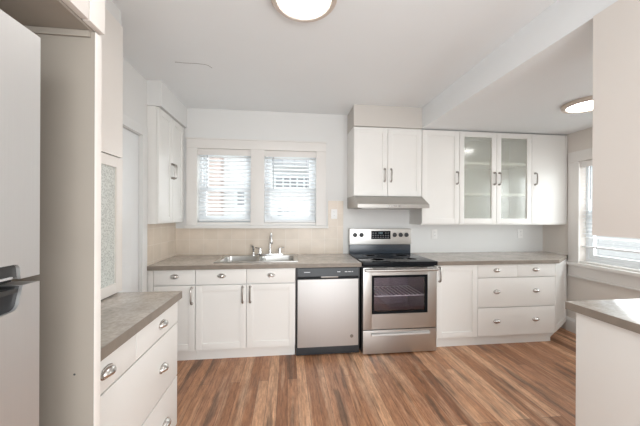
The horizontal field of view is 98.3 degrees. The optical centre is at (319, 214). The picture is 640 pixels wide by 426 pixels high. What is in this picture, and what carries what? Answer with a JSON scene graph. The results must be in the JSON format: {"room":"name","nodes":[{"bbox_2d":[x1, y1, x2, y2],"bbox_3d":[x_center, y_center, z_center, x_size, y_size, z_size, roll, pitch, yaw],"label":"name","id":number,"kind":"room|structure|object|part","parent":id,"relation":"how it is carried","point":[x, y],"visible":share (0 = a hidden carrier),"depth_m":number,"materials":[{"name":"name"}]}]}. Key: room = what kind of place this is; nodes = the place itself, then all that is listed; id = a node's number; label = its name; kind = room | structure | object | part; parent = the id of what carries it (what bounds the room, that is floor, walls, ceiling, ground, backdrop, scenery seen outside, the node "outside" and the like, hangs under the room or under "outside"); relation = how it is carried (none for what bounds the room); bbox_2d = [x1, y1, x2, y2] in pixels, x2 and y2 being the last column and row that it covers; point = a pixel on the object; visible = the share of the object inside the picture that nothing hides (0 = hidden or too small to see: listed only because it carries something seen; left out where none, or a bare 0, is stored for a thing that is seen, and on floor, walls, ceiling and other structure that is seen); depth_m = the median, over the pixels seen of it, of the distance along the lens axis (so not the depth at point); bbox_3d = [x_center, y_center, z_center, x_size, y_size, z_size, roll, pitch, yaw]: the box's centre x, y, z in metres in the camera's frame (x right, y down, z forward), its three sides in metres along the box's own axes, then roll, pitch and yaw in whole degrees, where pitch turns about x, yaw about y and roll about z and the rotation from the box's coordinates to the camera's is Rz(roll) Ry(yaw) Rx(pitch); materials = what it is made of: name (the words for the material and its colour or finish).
{"room":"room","nodes":[
{"label":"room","id":0,"kind":"room"},
{"bbox_2d":[105,0,120,24],"bbox_3d":[-1.278,-1.177,1.199,0.277,0.087,0.895,0,0,-7],"label":"wall","id":1,"kind":"structure","parent":0,"point":[110,5],"depth_m":1.59,"materials":[{"name":"grey paint"}]},
{"bbox_2d":[123,58,146,291],"bbox_3d":[-1.436,0.074,0.696,0.140,2.590,4.910,0,0,-7],"label":"wall","id":2,"kind":"structure","parent":0,"point":[134,83],"depth_m":2.37,"materials":[{"name":"grey paint"}]},
{"bbox_2d":[0,0,104,37],"bbox_3d":[-0.942,-0.861,0.286,0.737,0.712,0.985,0,0,-7],"label":"upper cabinet","id":3,"kind":"object","parent":2,"relation":"attached to","point":[76,18],"visible":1,"depth_m":0.74,"materials":[{"name":"beige paint"}]},
{"bbox_3d":[-0.608,-0.870,0.522,0.020,0.681,0.454,0,0,-7],"label":"door","id":4,"kind":"part","parent":3,"relation":"part of","materials":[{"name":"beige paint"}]},
{"bbox_2d":[120,128,138,291],"bbox_3d":[-1.560,0.338,2.054,0.201,2.060,0.715,0,0,-7],"label":"door","id":5,"kind":"structure","parent":2,"relation":"in","point":[130,158],"depth_m":2.27,"materials":[{"name":"white paint"}]},
{"bbox_2d":[123,114,147,291],"bbox_3d":[-1.516,0.295,2.066,0.014,2.146,0.870,0,0,-7],"label":"trim","id":6,"kind":"structure","parent":2,"relation":"attached to","point":[128,122],"depth_m":2.43,"materials":[{"name":"grey paint"}]},
{"bbox_2d":[147,223,175,265],"bbox_3d":[-1.606,0.272,2.825,0.008,0.377,0.642,0,0,-7],"label":"backsplash","id":7,"kind":"structure","parent":2,"relation":"attached to","point":[161,238],"depth_m":2.77,"materials":[{"name":"beige tile"}]},
{"bbox_2d":[147,106,183,223],"bbox_3d":[-1.533,-0.454,2.821,0.142,1.072,0.613,0,0,-7],"label":"upper cabinet","id":8,"kind":"object","parent":2,"relation":"attached to","point":[165,192],"visible":1,"depth_m":2.65,"materials":[{"name":"white paint"}]},
{"bbox_3d":[-1.495,-0.453,2.669,0.020,1.057,0.300,0,0,-7],"label":"door","id":9,"kind":"part","parent":8,"relation":"part of","materials":[{"name":"white paint"}]},
{"bbox_3d":[-1.480,-0.444,2.805,0.041,0.164,0.025,0,0,-7],"label":"handle","id":10,"kind":"part","parent":8,"relation":"part of","materials":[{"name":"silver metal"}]},
{"bbox_3d":[-1.485,-0.444,2.849,0.041,0.164,0.025,0,0,-7],"label":"handle","id":11,"kind":"part","parent":8,"relation":"part of","materials":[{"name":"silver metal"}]},
{"bbox_3d":[-1.530,-0.454,2.973,0.020,1.057,0.302,0,0,-7],"label":"door","id":12,"kind":"part","parent":8,"relation":"part of","materials":[{"name":"white paint"}]},
{"bbox_2d":[147,80,186,127],"bbox_3d":[-1.542,-1.107,2.831,0.125,0.230,0.642,0,0,-7],"label":"wall","id":13,"kind":"structure","parent":0,"point":[159,95],"depth_m":2.62,"materials":[{"name":"grey paint"}]},
{"bbox_2d":[112,0,556,114],"bbox_3d":[0.938,-1.272,0.967,5.027,0.120,5.310,0,0,-7],"label":"ceiling","id":14,"kind":"structure","parent":0,"point":[398,53],"depth_m":2.02,"materials":[{"name":"paint"}]},
{"bbox_2d":[271,0,336,21],"bbox_3d":[-0.089,-1.198,1.527,0.374,0.033,0.374,0,0,-7],"label":"ceiling light","id":15,"kind":"object","parent":14,"relation":"in","point":[295,10],"visible":1,"depth_m":1.59,"materials":[{"name":"white glass"}]},
{"bbox_2d":[278,0,329,17],"bbox_3d":[-0.089,-1.193,1.527,0.286,0.018,0.286,0,0,-7],"label":"diffuser","id":16,"kind":"object","parent":15,"relation":"attached to","point":[288,8],"depth_m":1.59,"materials":[{"name":"white glass"}]},
{"bbox_2d":[176,108,542,253],"bbox_3d":[0.643,0.081,3.491,5.027,2.590,0.170,0,0,-7],"label":"wall","id":17,"kind":"structure","parent":0,"point":[331,129],"depth_m":3.35,"materials":[{"name":"grey paint"}]},
{"bbox_2d":[199,155,250,221],"bbox_3d":[-1.120,-0.339,3.324,0.598,0.848,0.090,0,0,-7],"label":"window","id":18,"kind":"structure","parent":17,"relation":"in","point":[201,216],"depth_m":3.29,"materials":[{"name":"plastic"}]},
{"bbox_2d":[198,148,250,220],"bbox_3d":[-1.110,-0.346,3.239,0.598,0.831,0.070,0,0,-7],"label":"window blind","id":19,"kind":"object","parent":18,"relation":"attached to","point":[229,152],"visible":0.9,"depth_m":3.23,"materials":[{"name":"white paint"}]},
{"bbox_3d":[-1.113,0.060,3.247,0.582,0.018,0.048,0,0,-7],"label":"rail","id":20,"kind":"part","parent":19,"relation":"part of","materials":[{"name":"white plastic"}]},
{"bbox_3d":[-1.118,-0.138,3.303,0.536,0.383,0.034,0,0,-7],"label":"sash","id":21,"kind":"part","parent":18,"relation":"part of","materials":[{"name":"plastic"}]},
{"bbox_3d":[-1.121,-0.511,3.343,0.536,0.441,0.034,0,0,-7],"label":"sash","id":22,"kind":"part","parent":18,"relation":"part of","materials":[{"name":"plastic"}]},
{"bbox_2d":[184,222,327,228],"bbox_3d":[-0.728,0.121,3.309,1.644,0.069,0.216,0,0,-7],"label":"trim","id":23,"kind":"structure","parent":17,"relation":"attached to","point":[185,227],"depth_m":3.21,"materials":[{"name":"white paint"}]},
{"bbox_2d":[186,137,326,225],"bbox_3d":[-0.723,-0.375,3.233,1.608,1.002,0.030,0,0,-7],"label":"trim","id":24,"kind":"structure","parent":17,"relation":"attached to","point":[257,147],"depth_m":3.23,"materials":[{"name":"white paint"}]},
{"bbox_2d":[175,201,342,255],"bbox_3d":[-0.678,0.145,3.250,1.930,0.638,0.008,0,0,-7],"label":"backsplash","id":25,"kind":"structure","parent":17,"relation":"attached to","point":[208,241],"depth_m":3.25,"materials":[{"name":"beige tile"}]},
{"bbox_2d":[265,157,315,219],"bbox_3d":[-0.365,-0.336,3.410,0.613,0.848,0.090,0,0,-7],"label":"window","id":26,"kind":"structure","parent":17,"relation":"in","point":[267,217],"depth_m":3.38,"materials":[{"name":"plastic"}]},
{"bbox_2d":[264,150,315,221],"bbox_3d":[-0.356,-0.337,3.326,0.613,0.843,0.070,0,0,-7],"label":"window blind","id":27,"kind":"object","parent":26,"relation":"attached to","point":[273,154],"visible":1,"depth_m":3.32,"materials":[{"name":"white paint"}]},
{"bbox_3d":[-0.358,0.075,3.333,0.597,0.018,0.048,0,0,-7],"label":"rail","id":28,"kind":"part","parent":27,"relation":"part of","materials":[{"name":"white plastic"}]},
{"bbox_3d":[-0.364,-0.134,3.389,0.551,0.383,0.034,0,0,-7],"label":"sash","id":29,"kind":"part","parent":26,"relation":"part of","materials":[{"name":"plastic"}]},
{"bbox_3d":[-0.367,-0.508,3.429,0.551,0.441,0.034,0,0,-7],"label":"sash","id":30,"kind":"part","parent":26,"relation":"part of","materials":[{"name":"plastic"}]},
{"bbox_2d":[331,209,336,218],"bbox_3d":[0.171,-0.012,3.338,0.072,0.116,0.009,0,0,-7],"label":"wall outlet","id":31,"kind":"object","parent":17,"relation":"attached to","point":[333,211],"visible":1,"depth_m":3.33,"materials":[{"name":"white plastic"}]},
{"bbox_2d":[347,127,421,197],"bbox_3d":[0.746,-0.594,3.230,0.785,0.769,0.366,0,0,-7],"label":"upper cabinet","id":32,"kind":"object","parent":17,"relation":"attached to","point":[381,161],"visible":0.99,"depth_m":3.09,"materials":[{"name":"white paint"}]},
{"bbox_3d":[0.563,-0.590,3.076,0.382,0.752,0.020,0,0,-7],"label":"door","id":33,"kind":"part","parent":32,"relation":"part of","materials":[{"name":"white paint"}]},
{"bbox_3d":[0.796,-0.443,3.072,0.025,0.159,0.041,0,0,-7],"label":"handle","id":34,"kind":"part","parent":32,"relation":"part of","materials":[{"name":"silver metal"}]},
{"bbox_3d":[0.953,-0.584,3.121,0.394,0.742,0.020,0,0,-7],"label":"door","id":35,"kind":"part","parent":32,"relation":"part of","materials":[{"name":"white paint"}]},
{"bbox_2d":[347,196,428,209],"bbox_3d":[0.750,-0.137,3.157,0.782,0.140,0.514,0,0,-7],"label":"range hood","id":36,"kind":"object","parent":17,"relation":"attached to","point":[354,202],"visible":1,"depth_m":2.96,"materials":[{"name":"silver metal"}]},
{"bbox_2d":[386,205,400,206],"bbox_3d":[0.768,-0.094,2.905,0.160,0.018,0.002,0,0,-7],"label":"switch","id":37,"kind":"object","parent":36,"relation":"attached to","point":[386,205],"depth_m":2.90,"materials":[{"name":"metal"}]},
{"bbox_2d":[409,130,458,224],"bbox_3d":[1.363,-0.431,3.301,0.451,1.084,0.366,0,0,-7],"label":"upper cabinet","id":38,"kind":"object","parent":17,"relation":"attached to","point":[440,148],"visible":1,"depth_m":3.17,"materials":[{"name":"white paint"}]},
{"bbox_2d":[432,229,436,238],"bbox_3d":[1.445,0.241,3.492,0.072,0.116,0.009,0,0,-7],"label":"wall outlet","id":39,"kind":"object","parent":17,"relation":"attached to","point":[434,231],"visible":1,"depth_m":3.49,"materials":[{"name":"white plastic"}]},
{"bbox_2d":[458,131,531,224],"bbox_3d":[2.045,-0.428,3.379,0.917,1.084,0.366,0,0,-7],"label":"upper cabinet","id":40,"kind":"object","parent":17,"relation":"attached to","point":[495,169],"visible":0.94,"depth_m":3.43,"materials":[{"name":"white paint"}]},
{"bbox_3d":[1.834,-0.431,3.222,0.459,1.060,0.020,0,0,-7],"label":"door","id":41,"kind":"part","parent":40,"relation":"part of","materials":[{"name":"white paint"}]},
{"bbox_2d":[464,193,525,197],"bbox_3d":[2.041,-0.243,3.406,0.882,0.028,0.294,0,0,-7],"label":"shelf","id":42,"kind":"object","parent":40,"relation":"attached to","point":[466,195],"depth_m":3.28,"materials":[{"name":"white wood"}]},
{"bbox_2d":[464,162,525,169],"bbox_3d":[2.042,-0.603,3.405,0.882,0.028,0.294,0,0,-7],"label":"shelf","id":43,"kind":"object","parent":40,"relation":"attached to","point":[467,165],"depth_m":3.30,"materials":[{"name":"white wood"}]},
{"bbox_3d":[2.290,-0.429,3.274,0.450,1.060,0.020,0,0,-7],"label":"door","id":44,"kind":"part","parent":40,"relation":"part of","materials":[{"name":"white paint"}]},
{"bbox_2d":[518,229,522,237],"bbox_3d":[2.626,0.245,3.627,0.072,0.116,0.009,0,0,-7],"label":"wall outlet","id":45,"kind":"object","parent":17,"relation":"attached to","point":[520,231],"visible":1,"depth_m":3.62,"materials":[{"name":"white plastic"}]},
{"bbox_2d":[530,134,566,224],"bbox_3d":[2.737,-0.425,3.458,0.473,1.084,0.366,0,0,-7],"label":"upper cabinet","id":46,"kind":"object","parent":17,"relation":"attached to","point":[549,152],"visible":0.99,"depth_m":3.32,"materials":[{"name":"white paint"}]},
{"bbox_2d":[176,327,575,425],"bbox_3d":[0.927,1.438,0.968,5.027,0.120,5.310,0,0,-7],"label":"floor","id":47,"kind":"structure","parent":0,"point":[523,383],"depth_m":2.21,"materials":[{"name":"brown wood"}]},
{"bbox_2d":[0,9,40,425],"bbox_3d":[-0.944,0.482,0.245,0.690,1.774,0.700,0,0,-7],"label":"fridge","id":48,"kind":"object","parent":47,"relation":"on","point":[19,46],"visible":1,"depth_m":0.58,"materials":[{"name":"silver metal"}]},
{"bbox_3d":[-0.633,0.731,0.281,0.062,1.162,0.700,0,0,-7],"label":"door","id":49,"kind":"part","parent":48,"relation":"part of","materials":[{"name":"silver metal"}]},
{"bbox_3d":[-0.629,-0.134,0.280,0.062,0.539,0.700,0,0,-7],"label":"freezer door","id":50,"kind":"part","parent":48,"relation":"part of","materials":[{"name":"silver metal"}]},
{"bbox_2d":[11,32,101,425],"bbox_3d":[-1.007,0.424,0.761,0.728,1.894,0.027,0,0,-7],"label":"partition panel","id":51,"kind":"object","parent":47,"relation":"on","point":[69,277],"visible":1,"depth_m":0.78,"materials":[{"name":"beige paint"}]},
{"bbox_2d":[100,302,176,425],"bbox_3d":[-1.102,0.937,1.208,0.640,0.866,0.874,0,0,-7],"label":"base cabinet","id":52,"kind":"object","parent":47,"relation":"on","point":[138,380],"visible":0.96,"depth_m":1.29,"materials":[{"name":"white paint"}]},
{"bbox_3d":[-0.771,0.576,1.018,0.030,0.047,0.079,0,0,-7],"label":"cup pull","id":53,"kind":"part","parent":52,"relation":"part of","materials":[{"name":"silver metal"}]},
{"bbox_3d":[-0.796,0.577,1.012,0.020,0.130,0.412,0,0,-7],"label":"drawer","id":54,"kind":"part","parent":52,"relation":"part of","materials":[{"name":"white paint"}]},
{"bbox_2d":[101,291,181,360],"bbox_3d":[-1.104,0.482,1.210,0.637,0.044,0.881,0,0,-7],"label":"countertop","id":55,"kind":"structure","parent":52,"relation":"on","point":[123,314],"depth_m":1.31,"materials":[{"name":"stone"}]},
{"bbox_2d":[99,8,122,299],"bbox_3d":[-1.276,-0.336,1.201,0.284,1.589,0.902,0,0,-7],"label":"hutch","id":56,"kind":"object","parent":55,"relation":"on","point":[112,41],"visible":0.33,"depth_m":1.56,"materials":[{"name":"beige paint"}]},
{"bbox_3d":[-1.174,0.060,1.440,0.004,0.678,0.339,0,0,-7],"label":"glass pane","id":57,"kind":"part","parent":56,"relation":"part of","materials":[{"name":"grey glass"}]},
{"bbox_3d":[-1.168,-0.733,1.440,0.020,0.785,0.447,0,0,-7],"label":"door","id":58,"kind":"part","parent":56,"relation":"part of","materials":[{"name":"beige paint"}]},
{"bbox_3d":[-1.172,0.060,1.440,0.020,0.786,0.447,0,0,-7],"label":"door","id":59,"kind":"part","parent":56,"relation":"part of","materials":[{"name":"beige paint"}]},
{"bbox_3d":[-0.845,0.576,1.447,0.020,0.130,0.453,0,0,-7],"label":"drawer","id":60,"kind":"part","parent":52,"relation":"part of","materials":[{"name":"white paint"}]},
{"bbox_3d":[-0.824,1.115,1.240,0.020,0.288,0.870,0,0,-7],"label":"drawer","id":61,"kind":"part","parent":52,"relation":"part of","materials":[{"name":"white paint"}]},
{"bbox_3d":[-0.825,0.816,1.476,0.030,0.047,0.079,0,0,-7],"label":"cup pull","id":62,"kind":"part","parent":52,"relation":"part of","materials":[{"name":"silver metal"}]},
{"bbox_3d":[-0.823,0.579,1.470,0.030,0.047,0.079,0,0,-7],"label":"cup pull","id":63,"kind":"part","parent":52,"relation":"part of","materials":[{"name":"silver metal"}]},
{"bbox_3d":[-0.830,1.136,1.508,0.030,0.047,0.079,0,0,-7],"label":"cup pull","id":64,"kind":"part","parent":52,"relation":"part of","materials":[{"name":"silver metal"}]},
{"bbox_2d":[147,270,196,360],"bbox_3d":[-1.400,0.935,2.834,0.419,0.866,0.668,0,0,-7],"label":"base cabinet","id":65,"kind":"object","parent":47,"relation":"on","point":[184,281],"visible":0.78,"depth_m":2.56,"materials":[{"name":"white paint"}]},
{"bbox_3d":[-1.338,0.568,2.531,0.079,0.047,0.030,0,0,-7],"label":"cup pull","id":66,"kind":"part","parent":65,"relation":"part of","materials":[{"name":"silver metal"}]},
{"bbox_3d":[-1.342,0.955,2.556,0.362,0.601,0.020,0,0,-7],"label":"door","id":67,"kind":"part","parent":65,"relation":"part of","materials":[{"name":"white paint"}]},
{"bbox_3d":[-1.340,0.576,2.556,0.362,0.135,0.020,0,0,-7],"label":"drawer","id":68,"kind":"part","parent":65,"relation":"part of","materials":[{"name":"white paint"}]},
{"bbox_3d":[-1.184,0.747,2.543,0.025,0.169,0.041,0,0,-7],"label":"handle","id":69,"kind":"part","parent":65,"relation":"part of","materials":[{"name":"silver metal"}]},
{"bbox_2d":[147,254,361,270],"bbox_3d":[-0.619,0.485,2.931,1.993,0.040,0.656,0,0,-7],"label":"countertop","id":70,"kind":"structure","parent":65,"relation":"on","point":[188,262],"depth_m":2.69,"materials":[{"name":"stone"}]},
{"bbox_2d":[214,254,297,262],"bbox_3d":[-0.652,0.552,2.963,0.813,0.186,0.490,0,0,-7],"label":"sink","id":71,"kind":"object","parent":70,"relation":"in","point":[285,257],"visible":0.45,"depth_m":3.09,"materials":[{"name":"metal"}]},
{"bbox_3d":[-0.835,0.551,2.913,0.365,0.186,0.369,0,0,-7],"label":"bowl","id":72,"kind":"part","parent":71,"relation":"part of","materials":[{"name":"metal"}]},
{"bbox_2d":[250,244,254,255],"bbox_3d":[-0.762,0.394,3.135,0.045,0.127,0.073,0,0,23],"label":"sprayer","id":73,"kind":"object","parent":71,"relation":"on","point":[251,245],"visible":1,"depth_m":3.13,"materials":[{"name":"silver metal"}]},
{"bbox_3d":[-0.458,0.553,2.956,0.358,0.186,0.369,0,0,-7],"label":"bowl","id":74,"kind":"part","parent":71,"relation":"part of","materials":[{"name":"metal"}]},
{"bbox_2d":[255,233,283,254],"bbox_3d":[-0.565,0.328,3.106,0.327,0.262,0.172,0,0,-7],"label":"faucet","id":75,"kind":"object","parent":70,"relation":"on","point":[270,237],"visible":1,"depth_m":3.15,"materials":[{"name":"silver metal"}]},
{"bbox_3d":[-0.573,0.451,3.168,0.290,0.015,0.048,0,0,-7],"label":"deck plate","id":76,"kind":"part","parent":75,"relation":"part of","materials":[{"name":"silver metal"}]},
{"bbox_3d":[-0.554,0.320,3.108,0.043,0.246,0.170,0,0,-17],"label":"spout","id":77,"kind":"part","parent":75,"relation":"part of","materials":[{"name":"silver metal"}]},
{"bbox_2d":[195,268,294,359],"bbox_3d":[-0.731,0.938,2.911,0.925,0.866,0.668,0,0,-7],"label":"base cabinet","id":78,"kind":"object","parent":47,"relation":"on","point":[239,312],"visible":0.98,"depth_m":2.62,"materials":[{"name":"white paint"}]},
{"bbox_3d":[-0.928,0.957,2.603,0.459,0.601,0.020,0,0,-7],"label":"door","id":79,"kind":"part","parent":78,"relation":"part of","materials":[{"name":"white paint"}]},
{"bbox_3d":[-0.926,0.578,2.603,0.459,0.135,0.020,0,0,-7],"label":"drawer","id":80,"kind":"part","parent":78,"relation":"part of","materials":[{"name":"white paint"}]},
{"bbox_3d":[-0.920,0.570,2.579,0.079,0.047,0.030,0,0,-7],"label":"cup pull","id":81,"kind":"part","parent":78,"relation":"part of","materials":[{"name":"silver metal"}]},
{"bbox_3d":[-0.727,0.751,2.595,0.025,0.169,0.041,0,0,-7],"label":"handle","id":82,"kind":"part","parent":78,"relation":"part of","materials":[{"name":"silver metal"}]},
{"bbox_3d":[-0.733,0.593,2.941,0.925,0.175,0.606,0,0,-7],"label":"rail","id":83,"kind":"part","parent":78,"relation":"part of","materials":[{"name":"white paint"}]},
{"bbox_3d":[-0.658,0.751,2.603,0.025,0.169,0.041,0,0,-7],"label":"handle","id":84,"kind":"part","parent":78,"relation":"part of","materials":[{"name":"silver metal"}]},
{"bbox_3d":[-0.466,0.580,2.656,0.457,0.135,0.020,0,0,-7],"label":"drawer","id":85,"kind":"part","parent":78,"relation":"part of","materials":[{"name":"white paint"}]},
{"bbox_3d":[-0.466,0.574,2.631,0.079,0.047,0.030,0,0,-7],"label":"cup pull","id":86,"kind":"part","parent":78,"relation":"part of","materials":[{"name":"silver metal"}]},
{"bbox_3d":[-0.468,0.959,2.656,0.457,0.601,0.020,0,0,-7],"label":"door","id":87,"kind":"part","parent":78,"relation":"part of","materials":[{"name":"white paint"}]},
{"bbox_2d":[295,267,359,355],"bbox_3d":[0.046,0.936,3.013,0.627,0.852,0.642,0,0,-7],"label":"dishwasher","id":88,"kind":"object","parent":47,"relation":"on","point":[327,299],"visible":0.99,"depth_m":2.70,"materials":[{"name":"silver metal"}]},
{"bbox_3d":[-0.226,0.897,2.688,0.012,0.772,0.030,0,0,-7],"label":"trim","id":89,"kind":"part","parent":88,"relation":"part of","materials":[{"name":"black plastic"}]},
{"bbox_3d":[0.077,1.324,2.726,0.624,0.076,0.024,0,0,-7],"label":"toe panel","id":90,"kind":"part","parent":88,"relation":"part of","materials":[{"name":"plastic"}]},
{"bbox_3d":[0.080,0.570,2.716,0.598,0.105,0.044,0,0,-7],"label":"control panel","id":91,"kind":"part","parent":88,"relation":"part of","materials":[{"name":"plastic"}]},
{"bbox_3d":[0.384,0.899,2.758,0.014,0.772,0.030,0,0,-7],"label":"trim","id":92,"kind":"part","parent":88,"relation":"part of","materials":[{"name":"black plastic"}]},
{"bbox_2d":[348,228,438,353],"bbox_3d":[0.764,0.769,3.041,0.766,1.209,0.730,0,0,-7],"label":"stove","id":93,"kind":"object","parent":47,"relation":"on","point":[398,286],"visible":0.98,"depth_m":2.78,"materials":[{"name":"silver metal"}]},
{"bbox_2d":[349,253,437,266],"bbox_3d":[0.765,0.483,3.036,0.766,0.042,0.614,0,0,-7],"label":"cooktop","id":94,"kind":"object","parent":93,"relation":"in","point":[367,259],"depth_m":2.82,"materials":[{"name":"black glass"}]},
{"bbox_3d":[0.793,1.248,2.768,0.758,0.230,0.050,0,0,-7],"label":"storage drawer","id":95,"kind":"part","parent":93,"relation":"part of","materials":[{"name":"silver metal"}]},
{"bbox_3d":[0.797,1.168,2.730,0.596,0.026,0.026,0,0,-7],"label":"drawer handle","id":96,"kind":"part","parent":93,"relation":"part of","materials":[{"name":"silver metal"}]},
{"bbox_2d":[362,266,438,329],"bbox_3d":[0.765,0.822,3.025,0.758,0.606,0.698,0,0,-7],"label":"oven","id":97,"kind":"object","parent":93,"relation":"in","point":[393,297],"depth_m":2.77,"materials":[{"name":"metal"}]},
{"bbox_2d":[434,265,477,346],"bbox_3d":[1.380,0.947,3.152,0.466,0.866,0.668,0,0,-7],"label":"base cabinet","id":98,"kind":"object","parent":47,"relation":"on","point":[457,285],"visible":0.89,"depth_m":2.87,"materials":[{"name":"white paint"}]},
{"bbox_3d":[1.226,0.607,2.819,0.025,0.169,0.041,0,0,-7],"label":"handle","id":99,"kind":"part","parent":98,"relation":"part of","materials":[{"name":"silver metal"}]},
{"bbox_2d":[474,263,554,344],"bbox_3d":[2.058,0.950,3.236,0.897,0.866,0.656,0,0,-7],"label":"base cabinet","id":100,"kind":"object","parent":47,"relation":"on","point":[516,302],"visible":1,"depth_m":2.94,"materials":[{"name":"white paint"}]},
{"bbox_2d":[412,251,567,265],"bbox_3d":[2.064,0.496,3.238,1.856,0.040,0.655,0,0,-7],"label":"countertop","id":101,"kind":"structure","parent":100,"relation":"on","point":[518,257],"depth_m":3.09,"materials":[{"name":"stone"}]},
{"bbox_3d":[1.874,0.589,2.924,0.453,0.133,0.020,0,0,-7],"label":"drawer","id":102,"kind":"part","parent":100,"relation":"part of","materials":[{"name":"white paint"}]},
{"bbox_3d":[2.090,1.124,2.949,0.894,0.292,0.020,0,0,-7],"label":"drawer","id":103,"kind":"part","parent":100,"relation":"part of","materials":[{"name":"white paint"}]},
{"bbox_3d":[2.092,0.817,2.949,0.894,0.306,0.020,0,0,-7],"label":"drawer","id":104,"kind":"part","parent":100,"relation":"part of","materials":[{"name":"white paint"}]},
{"bbox_3d":[2.320,0.590,2.975,0.436,0.133,0.020,0,0,-7],"label":"drawer","id":105,"kind":"part","parent":100,"relation":"part of","materials":[{"name":"white paint"}]},
{"bbox_2d":[550,259,566,336],"bbox_3d":[2.733,0.952,3.333,0.463,0.866,0.616,0,0,-7],"label":"base cabinet","id":106,"kind":"object","parent":47,"relation":"on","point":[560,276],"visible":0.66,"depth_m":3.17,"materials":[{"name":"white paint"}]},
{"bbox_2d":[576,313,639,425],"bbox_3d":[1.746,0.946,0.625,0.600,0.872,1.750,0,0,-7],"label":"base cabinet","id":107,"kind":"object","parent":47,"relation":"on","point":[607,355],"visible":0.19,"depth_m":1.32,"materials":[{"name":"white paint"}]},
{"bbox_2d":[565,299,639,333],"bbox_3d":[1.750,0.488,0.641,0.652,0.041,1.795,0,0,-7],"label":"countertop","id":108,"kind":"structure","parent":107,"relation":"on","point":[622,313],"depth_m":1.37,"materials":[{"name":"stone"}]},
{"bbox_2d":[347,104,421,133],"bbox_3d":[0.745,-1.097,3.249,0.788,0.233,0.331,0,0,-7],"label":"wall","id":109,"kind":"structure","parent":0,"point":[359,115],"depth_m":3.09,"materials":[{"name":"beige paint"}]},
{"bbox_2d":[421,0,617,134],"bbox_3d":[2.317,-1.091,1.125,1.850,0.230,4.910,0,0,-7],"label":"ceiling","id":110,"kind":"structure","parent":0,"point":[522,86],"depth_m":2.13,"materials":[{"name":"paint"}]},
{"bbox_2d":[560,95,592,113],"bbox_3d":[2.336,-0.959,2.405,0.374,0.033,0.374,0,0,-7],"label":"recessed light","id":111,"kind":"object","parent":110,"relation":"in","point":[585,104],"visible":0.61,"depth_m":2.41,"materials":[{"name":"white glass"}]},
{"bbox_2d":[567,101,592,111],"bbox_3d":[2.336,-0.953,2.405,0.286,0.018,0.286,0,0,-7],"label":"diffuser","id":112,"kind":"object","parent":111,"relation":"attached to","point":[583,106],"depth_m":2.43,"materials":[{"name":"white"}]},
{"bbox_2d":[592,0,639,238],"bbox_3d":[1.603,-0.438,0.566,0.330,1.080,1.650,0,0,-7],"label":"upper cabinet","id":113,"kind":"object","parent":110,"relation":"hanging from","point":[616,29],"visible":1,"depth_m":1.27,"materials":[{"name":"beige paint"}]},
{"bbox_2d":[543,127,639,328],"bbox_3d":[3.315,0.093,1.240,0.170,2.590,4.910,0,0,-7],"label":"wall","id":114,"kind":"structure","parent":0,"point":[555,237],"depth_m":3.20,"materials":[{"name":"beige paint"}]},
{"bbox_2d":[566,316,575,333],"bbox_3d":[3.236,1.307,1.069,0.016,0.162,4.585,0,0,-7],"label":"baseboard","id":115,"kind":"structure","parent":114,"relation":"attached to","point":[570,322],"depth_m":3.28,"materials":[{"name":"white paint"}]},
{"bbox_2d":[568,148,592,262],"bbox_3d":[3.083,-0.094,2.434,0.022,1.292,1.780,0,0,-7],"label":"trim","id":116,"kind":"structure","parent":114,"relation":"attached to","point":[574,158],"depth_m":3.24,"materials":[{"name":"white paint"}]},
{"bbox_2d":[566,261,639,290],"bbox_3d":[3.143,0.630,2.442,0.215,0.195,1.836,0,0,-7],"label":"trim","id":117,"kind":"structure","parent":114,"relation":"attached to","point":[622,278],"depth_m":2.91,"materials":[{"name":"white paint"}]},
{"bbox_2d":[586,166,639,268],"bbox_3d":[3.205,-0.043,2.448,0.105,1.150,1.536,0,0,-7],"label":"window","id":118,"kind":"structure","parent":114,"relation":"in","point":[591,256],"depth_m":3.15,"materials":[{"name":"plastic"}]},
{"bbox_2d":[580,160,639,252],"bbox_3d":[3.128,-0.122,2.439,0.070,0.989,1.536,0,0,-7],"label":"window blind","id":119,"kind":"object","parent":118,"relation":"attached to","point":[586,163],"visible":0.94,"depth_m":3.09,"materials":[{"name":"white paint"}]},
{"bbox_3d":[3.133,0.363,2.440,0.048,0.018,1.520,0,0,-7],"label":"rail","id":120,"kind":"part","parent":119,"relation":"part of","materials":[{"name":"white plastic"}]},
{"bbox_3d":[3.146,0.234,2.836,0.034,0.534,0.691,0,0,-7],"label":"sash","id":121,"kind":"part","parent":118,"relation":"part of","materials":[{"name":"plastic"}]},
{"label":"outside","id":122,"kind":"structure","parent":0,"visible":0},
{"bbox_3d":[3.822,2.047,10.504,70.000,0.120,60.000,0,0,-7],"label":"ground","id":123,"kind":"structure","parent":122,"visible":0},
{"bbox_2d":[207,157,308,215],"bbox_3d":[-3.058,-0.991,9.161,14.000,5.900,5.100,0,0,-7],"label":"house","id":124,"kind":"structure","parent":123,"relation":"on","point":[240,159],"depth_m":7.79,"materials":[{"name":"white"}]},
{"bbox_3d":[-2.109,-0.447,7.799,0.420,0.420,0.017,0,0,-7],"label":"pane","id":125,"kind":"part","parent":124,"relation":"part of","materials":[{"name":"grey glass"}]},
{"bbox_3d":[-0.950,0.893,7.913,0.520,2.150,0.058,0,0,-7],"label":"door","id":126,"kind":"part","parent":124,"relation":"part of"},
{"bbox_3d":[-0.656,-0.931,7.965,1.200,0.360,0.017,0,0,-7],"label":"pane","id":127,"kind":"part","parent":124,"relation":"part of","materials":[{"name":"grey glass"}]},
{"bbox_2d":[596,236,639,260],"bbox_3d":[11.298,-0.281,6.829,5.600,4.600,10.800,0,0,-7],"label":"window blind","id":128,"kind":"object","parent":123,"relation":"on","point":[625,245],"visible":0.02,"depth_m":8.01,"materials":[{"name":"white plastic"}]}
]}

